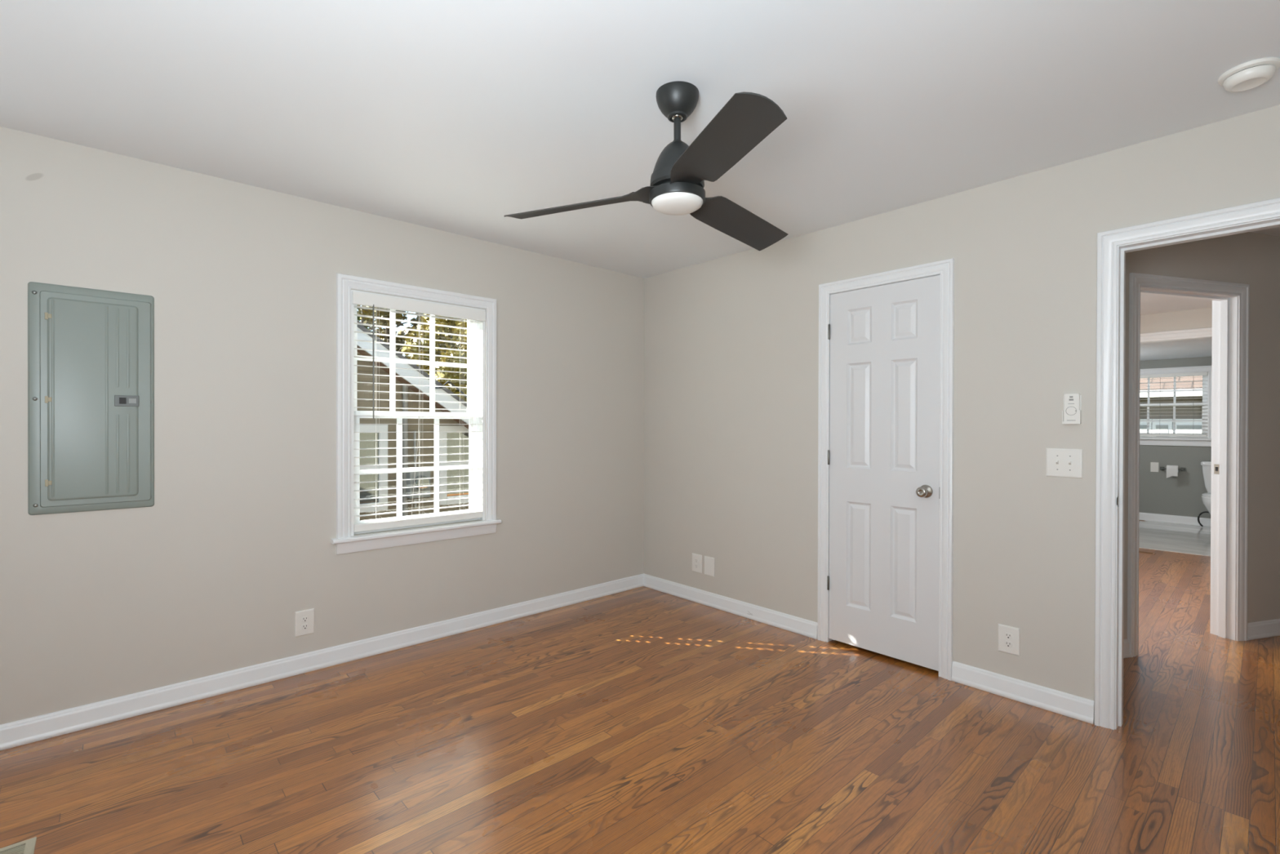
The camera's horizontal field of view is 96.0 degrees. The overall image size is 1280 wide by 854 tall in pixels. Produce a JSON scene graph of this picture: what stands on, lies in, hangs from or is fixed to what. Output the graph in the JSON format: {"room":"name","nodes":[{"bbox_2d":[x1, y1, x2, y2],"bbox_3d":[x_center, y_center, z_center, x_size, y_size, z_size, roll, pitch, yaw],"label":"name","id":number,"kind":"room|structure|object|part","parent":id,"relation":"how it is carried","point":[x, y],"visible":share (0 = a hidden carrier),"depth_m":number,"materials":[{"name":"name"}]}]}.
{"room":"empty bedroom","nodes":[
{"label":"empty bedroom","id":0,"kind":"room"},
{"bbox_2d":[0,126,644,724],"bbox_3d":[-1.929,0.043,2.886,5.420,2.440,0.150,0,0,-42],"label":"wall","id":1,"kind":"structure","parent":0,"point":[212,577],"depth_m":2.82,"materials":[{"name":"beige paint"}]},
{"bbox_2d":[27,281,154,515],"bbox_3d":[-2.300,-0.114,2.428,0.387,0.937,0.024,0,0,-42],"label":"breaker panel","id":2,"kind":"object","parent":1,"relation":"attached to","point":[91,352],"visible":1,"depth_m":2.41,"materials":[{"name":"grey metal"}]},
{"bbox_3d":[-2.297,-0.113,2.425,0.278,0.827,0.009,0,0,-42],"label":"panel door","id":3,"kind":"part","parent":2,"relation":"part of","materials":[{"name":"grey metal"}]},
{"bbox_3d":[-2.204,-0.113,2.502,0.024,0.021,0.001,0,0,-42],"label":"latch pull","id":4,"kind":"part","parent":2,"relation":"part of","materials":[{"name":"grey"}]},
{"bbox_2d":[294,608,314,636],"bbox_3d":[-1.727,1.009,2.969,0.088,0.128,0.009,0,0,-42],"label":"wall outlet","id":5,"kind":"object","parent":1,"relation":"attached to","point":[304,620],"visible":1,"depth_m":2.96,"materials":[{"name":"white plastic"}]},
{"bbox_2d":[301,623,308,629],"bbox_3d":[-1.725,1.028,2.966,0.034,0.027,0.003,0,0,-42],"label":"socket","id":6,"kind":"object","parent":5,"relation":"attached to","point":[304,626],"depth_m":2.96,"materials":[{"name":"white plastic"}]},
{"bbox_2d":[301,616,308,622],"bbox_3d":[-1.725,0.989,2.966,0.034,0.027,0.003,0,0,-42],"label":"socket","id":7,"kind":"object","parent":5,"relation":"attached to","point":[304,619],"depth_m":2.96,"materials":[{"name":"white plastic"}]},
{"bbox_2d":[0,573,644,751],"bbox_3d":[-1.919,1.215,2.787,5.300,0.096,0.020,0,0,-42],"label":"baseboard","id":8,"kind":"structure","parent":1,"relation":"attached to","point":[33,729],"depth_m":2.85,"materials":[{"name":"white wood"}]},
{"bbox_2d":[331,273,501,554],"bbox_3d":[-1.314,-0.070,3.426,0.982,1.495,0.202,0,0,-42],"label":"window","id":9,"kind":"structure","parent":1,"relation":"in","point":[346,335],"depth_m":3.38,"materials":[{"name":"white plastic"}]},
{"bbox_3d":[-1.349,-0.393,3.466,0.754,0.668,0.030,0,0,-42],"label":"sash","id":10,"kind":"part","parent":9,"relation":"part of","materials":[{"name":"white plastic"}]},
{"bbox_3d":[-1.327,0.243,3.443,0.754,0.668,0.030,0,0,-42],"label":"sash","id":11,"kind":"part","parent":9,"relation":"part of","materials":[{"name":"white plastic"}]},
{"bbox_2d":[352,291,485,532],"bbox_3d":[-1.284,-0.082,3.396,0.780,1.308,0.066,0,0,-42],"label":"window blind","id":12,"kind":"object","parent":9,"relation":"attached to","point":[358,298],"visible":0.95,"depth_m":3.33,"materials":[{"name":"white plastic"}]},
{"bbox_3d":[-1.477,-0.075,3.227,0.013,1.215,0.054,0,0,-42],"label":"ladder cord","id":13,"kind":"part","parent":12,"relation":"part of","materials":[{"name":"white fabric"}]},
{"bbox_3d":[-1.302,-0.070,3.342,0.003,1.195,0.048,0,0,45],"label":"lift cord","id":14,"kind":"part","parent":12,"relation":"part of","materials":[{"name":"white fabric"}]},
{"bbox_3d":[-1.290,0.552,3.402,0.754,0.040,0.052,0,0,-42],"label":"rail","id":15,"kind":"part","parent":12,"relation":"part of","materials":[{"name":"white"}]},
{"bbox_3d":[-1.296,-0.075,3.392,0.013,1.215,0.054,0,0,-42],"label":"ladder cord","id":16,"kind":"part","parent":12,"relation":"part of","materials":[{"name":"white fabric"}]},
{"bbox_3d":[-1.108,-0.076,3.564,0.013,1.215,0.054,0,0,-42],"label":"ladder cord","id":17,"kind":"part","parent":12,"relation":"part of","materials":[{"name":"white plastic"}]},
{"bbox_3d":[-1.046,-0.103,3.578,0.016,1.130,0.002,0,0,-42],"label":"lift cord","id":18,"kind":"part","parent":12,"relation":"part of","materials":[{"name":"white fabric"}]},
{"bbox_2d":[0,520,1279,853],"bbox_3d":[2.306,1.328,3.413,12.780,0.124,5.200,0,0,-42],"label":"floor","id":19,"kind":"structure","parent":0,"point":[641,720],"depth_m":2.23,"materials":[{"name":"brown wood"}]},
{"bbox_2d":[0,836,36,853],"bbox_3d":[-1.937,1.265,1.615,0.331,0.005,0.143,0,0,-42],"label":"floor vent","id":20,"kind":"object","parent":19,"relation":"in","point":[26,846],"visible":1,"depth_m":1.73,"materials":[{"name":"beige metal"}]},
{"bbox_2d":[0,844,25,853],"bbox_3d":[-1.937,1.265,1.615,0.287,0.003,0.083,0,0,-42],"label":"grille","id":21,"kind":"object","parent":20,"relation":"attached to","point":[15,849],"depth_m":1.72,"materials":[{"name":"beige metal"}]},
{"bbox_2d":[1138,551,1155,555],"bbox_3d":[5.034,1.265,5.845,0.110,0.005,0.290,0,0,-42],"label":"floor vent","id":22,"kind":"object","parent":19,"relation":"in","point":[1140,552],"visible":0.37,"depth_m":5.78,"materials":[{"name":"brown metal"}]},
{"bbox_2d":[1197,461,1211,531],"bbox_3d":[7.043,0.849,6.964,0.714,0.826,0.456,0,0,-42],"label":"toilet","id":23,"kind":"object","parent":19,"relation":"on","point":[1206,465],"visible":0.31,"depth_m":7.16,"materials":[{"name":"white ceramic"}]},
{"bbox_3d":[7.234,0.457,7.120,0.220,0.042,0.432,0,0,-42],"label":"tank lid","id":24,"kind":"part","parent":23,"relation":"part of","materials":[{"name":"white ceramic"}]},
{"bbox_3d":[6.982,0.822,6.892,0.524,0.024,0.372,0,0,-42],"label":"seat lid","id":25,"kind":"part","parent":23,"relation":"part of","materials":[{"name":"white ceramic"}]},
{"bbox_3d":[7.234,0.652,7.121,0.200,0.350,0.406,0,0,-42],"label":"tank","id":26,"kind":"part","parent":23,"relation":"part of","materials":[{"name":"white ceramic"}]},
{"bbox_2d":[0,0,1279,315],"bbox_3d":[1.452,-1.244,2.617,10.450,0.150,5.200,0,0,-42],"label":"ceiling","id":27,"kind":"structure","parent":0,"point":[457,117],"depth_m":2.01,"materials":[{"name":"white paint"}]},
{"bbox_2d":[503,80,787,251],"bbox_3d":[0.232,-0.965,2.097,1.056,0.408,1.164,0,0,-42],"label":"ceiling fan","id":28,"kind":"object","parent":27,"relation":"hanging from","point":[681,171],"visible":1,"depth_m":1.95,"materials":[{"name":"black metal"}]},
{"bbox_3d":[-0.215,-0.806,2.113,0.594,0.071,0.141,0,0,14],"label":"blade","id":29,"kind":"part","parent":28,"relation":"part of","materials":[{"name":"grey"}]},
{"bbox_3d":[0.226,-0.803,1.679,0.141,0.071,0.594,0,0,-16],"label":"blade","id":30,"kind":"part","parent":28,"relation":"part of","materials":[{"name":"grey"}]},
{"bbox_3d":[0.381,-0.805,2.278,0.141,0.071,0.594,0,0,44],"label":"blade","id":31,"kind":"part","parent":28,"relation":"part of","materials":[{"name":"grey"}]},
{"bbox_2d":[1217,57,1279,92],"bbox_3d":[1.991,-1.142,1.884,0.144,0.045,0.144,0,0,-42],"label":"smoke detector","id":32,"kind":"object","parent":27,"relation":"attached to","point":[1251,74],"visible":1,"depth_m":1.85,"materials":[{"name":"white plastic"}]},
{"bbox_2d":[644,104,1279,722],"bbox_3d":[1.393,0.049,3.180,0.120,2.440,3.900,0,0,-42],"label":"wall","id":33,"kind":"structure","parent":0,"point":[731,341],"depth_m":2.83,"materials":[{"name":"beige paint"}]},
{"bbox_2d":[692,552,702,573],"bbox_3d":[0.410,0.983,4.160,0.009,0.130,0.092,0,0,-42],"label":"wall outlet","id":34,"kind":"object","parent":33,"relation":"attached to","point":[696,558],"visible":1,"depth_m":4.15,"materials":[{"name":"white plastic"}]},
{"bbox_2d":[704,555,714,576],"bbox_3d":[0.490,0.985,4.075,0.006,0.132,0.092,0,0,-42],"label":"blank wall plate","id":35,"kind":"object","parent":33,"relation":"attached to","point":[708,561],"visible":1,"depth_m":4.07,"materials":[{"name":"white plastic"}]},
{"bbox_2d":[643,573,817,639],"bbox_3d":[0.541,1.216,4.009,0.020,0.096,1.537,0,0,-42],"label":"baseboard","id":36,"kind":"structure","parent":33,"relation":"attached to","point":[807,628],"depth_m":3.88,"materials":[{"name":"white wood"}]},
{"bbox_2d":[826,275,940,671],"bbox_3d":[1.309,0.235,3.158,0.103,2.024,0.622,0,0,-42],"label":"door","id":37,"kind":"structure","parent":33,"relation":"in","point":[882,580],"depth_m":3.15,"materials":[{"name":"white wood"}]},
{"bbox_3d":[1.460,0.334,2.967,0.068,0.068,0.068,0,0,-42],"label":"knob","id":38,"kind":"part","parent":37,"relation":"part of","materials":[{"name":"silver metal"}]},
{"bbox_2d":[817,257,954,680],"bbox_3d":[1.360,0.212,3.201,0.140,2.114,0.744,0,0,-42],"label":"door frame","id":39,"kind":"structure","parent":33,"relation":"attached to","point":[945,268],"depth_m":2.93,"materials":[{"name":"white wood"}]},
{"bbox_2d":[998,623,1019,656],"bbox_3d":[1.735,1.002,2.711,0.009,0.128,0.088,0,0,-42],"label":"wall outlet","id":40,"kind":"object","parent":33,"relation":"attached to","point":[1008,636],"visible":1,"depth_m":2.71,"materials":[{"name":"white plastic"}]},
{"bbox_2d":[1004,640,1012,647],"bbox_3d":[1.733,1.021,2.709,0.003,0.027,0.034,0,0,-42],"label":"socket","id":41,"kind":"object","parent":40,"relation":"attached to","point":[1006,643],"depth_m":2.71,"materials":[{"name":"white plastic"}]},
{"bbox_2d":[1004,632,1012,639],"bbox_3d":[1.733,0.982,2.709,0.003,0.027,0.034,0,0,-42],"label":"socket","id":42,"kind":"object","parent":40,"relation":"attached to","point":[1006,635],"depth_m":2.71,"materials":[{"name":"white plastic"}]},
{"bbox_2d":[951,660,1094,724],"bbox_3d":[1.756,1.224,2.680,0.020,0.096,0.565,0,0,-42],"label":"baseboard","id":43,"kind":"structure","parent":33,"relation":"attached to","point":[1076,707],"depth_m":2.65,"materials":[{"name":"white wood"}]},
{"bbox_2d":[1045,448,1082,478],"bbox_3d":[1.875,0.159,2.549,0.020,0.127,0.132,0,0,-42],"label":"light switch","id":44,"kind":"object","parent":33,"relation":"attached to","point":[1060,462],"visible":1,"depth_m":2.55,"materials":[{"name":"white plastic"}]},
{"bbox_2d":[1062,395,1081,423],"bbox_3d":[1.893,-0.076,2.525,0.025,0.126,0.064,0,0,-42],"label":"cradle","id":45,"kind":"object","parent":33,"relation":"attached to","point":[1077,420],"visible":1,"depth_m":2.51,"materials":[{"name":"white plastic"}]},
{"bbox_2d":[1063,393,1079,421],"bbox_3d":[1.893,-0.082,2.525,0.019,0.130,0.056,0,0,-42],"label":"remote","id":46,"kind":"object","parent":45,"relation":"in","point":[1071,401],"visible":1,"depth_m":2.52,"materials":[{"name":"white plastic"}]},
{"bbox_2d":[1094,197,1279,729],"bbox_3d":[2.317,0.225,2.169,0.160,2.101,0.930,0,0,-42],"label":"door frame","id":47,"kind":"structure","parent":33,"relation":"attached to","point":[1113,246],"depth_m":2.43,"materials":[{"name":"white wood"}]},
{"bbox_3d":[2.013,0.312,2.425,0.039,0.053,0.002,0,0,-42],"label":"strike plate","id":48,"kind":"part","parent":47,"relation":"part of","materials":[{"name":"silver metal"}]},
{"bbox_2d":[1139,356,1211,518],"bbox_3d":[7.014,0.115,7.642,0.120,2.300,2.500,0,0,-42],"label":"wall","id":49,"kind":"structure","parent":0,"point":[1181,495],"depth_m":7.56,"materials":[{"name":"grey paint"}]},
{"bbox_2d":[1150,462,1158,471],"bbox_3d":[6.878,0.536,7.698,0.006,0.129,0.082,0,0,-42],"label":"blank wall plate","id":50,"kind":"object","parent":49,"relation":"attached to","point":[1153,465],"visible":1,"depth_m":7.70,"materials":[{"name":"white plastic"}]},
{"bbox_2d":[1160,466,1185,471],"bbox_3d":[6.976,0.551,7.548,0.065,0.048,0.246,0,0,-42],"label":"toilet paper holder","id":51,"kind":"object","parent":49,"relation":"attached to","point":[1161,468],"visible":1,"depth_m":7.50,"materials":[{"name":"grey metal"}]},
{"bbox_2d":[1166,465,1178,477],"bbox_3d":[6.961,0.585,7.529,0.102,0.168,0.110,0,0,-42],"label":"toilet paper roll","id":52,"kind":"object","parent":51,"relation":"hanging from","point":[1171,470],"visible":1,"depth_m":7.50,"materials":[{"name":"white paper"}]},
{"bbox_2d":[1139,512,1210,526],"bbox_3d":[6.950,1.212,7.610,0.020,0.107,2.230,0,0,-42],"label":"baseboard","id":53,"kind":"structure","parent":49,"relation":"attached to","point":[1206,522],"depth_m":7.54,"materials":[{"name":"white wood"}]},
{"bbox_2d":[1139,365,1211,446],"bbox_3d":[6.960,-0.269,7.668,0.165,1.027,1.085,0,0,-42],"label":"window","id":54,"kind":"structure","parent":49,"relation":"in","point":[1205,441],"depth_m":7.51,"materials":[{"name":"white wood"}]},
{"bbox_2d":[1139,371,1207,435],"bbox_3d":[6.943,-0.293,7.653,0.050,0.820,0.849,0,0,-42],"label":"window blind","id":55,"kind":"object","parent":54,"relation":"attached to","point":[1189,374],"visible":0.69,"depth_m":7.55,"materials":[{"name":"white"}]},
{"bbox_3d":[6.944,0.108,7.656,0.046,0.018,0.845,0,0,-42],"label":"rail","id":56,"kind":"part","parent":55,"relation":"part of","materials":[{"name":"white"}]},
{"bbox_3d":[6.999,-0.489,7.703,0.030,0.428,0.851,0,0,-42],"label":"sash","id":57,"kind":"part","parent":54,"relation":"part of","materials":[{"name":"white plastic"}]},
{"bbox_3d":[6.974,-0.096,7.682,0.030,0.438,0.851,0,0,-42],"label":"sash","id":58,"kind":"part","parent":54,"relation":"part of","materials":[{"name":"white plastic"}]},
{"bbox_2d":[1140,307,1212,333],"bbox_3d":[5.261,0.047,6.107,0.120,2.440,3.800,0,0,-42],"label":"wall","id":59,"kind":"structure","parent":0,"point":[1199,317],"depth_m":5.83,"materials":[{"name":"beige paint"}]},
{"bbox_2d":[1140,327,1212,343],"bbox_3d":[5.439,0.145,5.897,0.140,2.245,1.590,0,0,-42],"label":"door frame","id":60,"kind":"structure","parent":59,"relation":"attached to","point":[1197,333],"depth_m":5.82,"materials":[{"name":"white wood"}]},
{"bbox_2d":[1140,337,1212,360],"bbox_3d":[6.201,-0.964,6.893,2.330,0.140,2.500,0,0,-42],"label":"ceiling","id":61,"kind":"structure","parent":0,"point":[1197,348],"depth_m":6.67,"materials":[{"name":"white paint"}]},
{"bbox_2d":[1123,231,1279,639],"bbox_3d":[3.235,0.052,3.400,3.175,2.440,0.115,0,0,-16],"label":"wall","id":62,"kind":"structure","parent":0,"point":[1253,259],"depth_m":3.48,"materials":[{"name":"beige paint"}]},
{"bbox_2d":[1123,639,1130,657],"bbox_3d":[2.226,1.224,3.054,0.998,0.096,0.020,0,0,-16],"label":"baseboard","id":63,"kind":"structure","parent":62,"relation":"attached to","point":[1126,654],"depth_m":3.18,"materials":[{"name":"white wood"}]},
{"bbox_2d":[1127,272,1249,657],"bbox_3d":[3.150,0.210,3.377,0.950,2.124,0.155,0,0,-16],"label":"door frame","id":64,"kind":"structure","parent":62,"relation":"attached to","point":[1230,300],"depth_m":3.43,"materials":[{"name":"white wood"}]},
{"bbox_3d":[3.525,0.258,3.518,0.003,0.060,0.028,0,0,-16],"label":"strike plate","id":65,"kind":"part","parent":64,"relation":"part of","materials":[{"name":"silver metal"}]},
{"bbox_2d":[1247,618,1279,639],"bbox_3d":[4.156,1.226,3.592,1.095,0.096,0.020,0,0,-16],"label":"baseboard","id":66,"kind":"structure","parent":62,"relation":"attached to","point":[1271,628],"depth_m":3.48,"materials":[{"name":"white wood"}]},
{"label":"outside","id":67,"kind":"structure","parent":0,"visible":0},
{"bbox_3d":[0.344,2.084,11.650,70.000,0.200,70.000,0,0,-42],"label":"yard","id":68,"kind":"structure","parent":67,"visible":0},
{"bbox_2d":[356,306,407,333],"bbox_3d":[-11.806,-3.620,24.291,4.364,11.060,3.869,0,0,23],"label":"tree","id":69,"kind":"object","parent":68,"relation":"on","point":[358,319],"visible":0.02,"depth_m":25.44,"materials":[{"name":"green plant"}]},
{"bbox_3d":[-11.866,-5.103,24.312,4.226,8.094,3.869,0,0,23],"label":"crown","id":70,"kind":"part","parent":69,"relation":"part of","materials":[{"name":"green plant"}]},
{"bbox_2d":[356,304,430,366],"bbox_3d":[-7.263,-1.779,16.501,3.043,7.460,3.328,0,0,28],"label":"tree","id":71,"kind":"object","parent":68,"relation":"on","point":[368,312],"visible":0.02,"depth_m":16.69,"materials":[{"name":"green plant"}]},
{"bbox_2d":[356,321,468,520],"bbox_3d":[-5.850,-0.069,7.011,7.200,4.114,5.270,0,0,-42],"label":"neighbor house","id":72,"kind":"structure","parent":68,"relation":"on","point":[426,431],"depth_m":6.68,"materials":[{"name":"beige"}]},
{"bbox_3d":[-3.252,0.461,6.282,0.770,0.792,0.008,0,0,-42],"label":"pane","id":73,"kind":"part","parent":72,"relation":"part of","materials":[{"name":"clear glass"}]},
{"bbox_3d":[-2.215,0.464,7.230,0.460,0.782,0.008,0,0,-42],"label":"pane","id":74,"kind":"part","parent":72,"relation":"part of","materials":[{"name":"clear glass"}]},
{"bbox_2d":[401,313,466,401],"bbox_3d":[-4.596,-1.082,14.762,2.671,6.092,2.980,0,0,-42],"label":"tree","id":75,"kind":"object","parent":68,"relation":"on","point":[437,321],"visible":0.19,"depth_m":14.52,"materials":[{"name":"green plant"}]},
{"bbox_2d":[411,318,466,382],"bbox_3d":[-6.412,-2.557,22.495,5.176,8.972,5.384,0,0,-42],"label":"tree","id":76,"kind":"object","parent":68,"relation":"on","point":[423,366],"visible":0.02,"depth_m":21.86,"materials":[{"name":"green plant"}]},
{"bbox_2d":[1139,375,1202,436],"bbox_3d":[12.176,-0.038,11.615,2.580,4.100,12.800,0,0,-42],"label":"house","id":77,"kind":"structure","parent":68,"relation":"on","point":[1156,413],"depth_m":11.80,"materials":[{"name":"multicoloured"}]},
{"bbox_3d":[10.478,0.180,12.347,0.011,0.450,0.610,0,0,-42],"label":"pane","id":78,"kind":"part","parent":77,"relation":"part of","materials":[{"name":"grey"}]},
{"bbox_3d":[10.835,0.182,11.956,0.011,0.450,0.190,0,0,-42],"label":"pane","id":79,"kind":"part","parent":77,"relation":"part of","materials":[{"name":"grey"}]},
{"bbox_3d":[11.196,0.185,11.561,0.011,0.450,0.620,0,0,-42],"label":"pane","id":80,"kind":"part","parent":77,"relation":"part of","materials":[{"name":"grey"}]}
]}

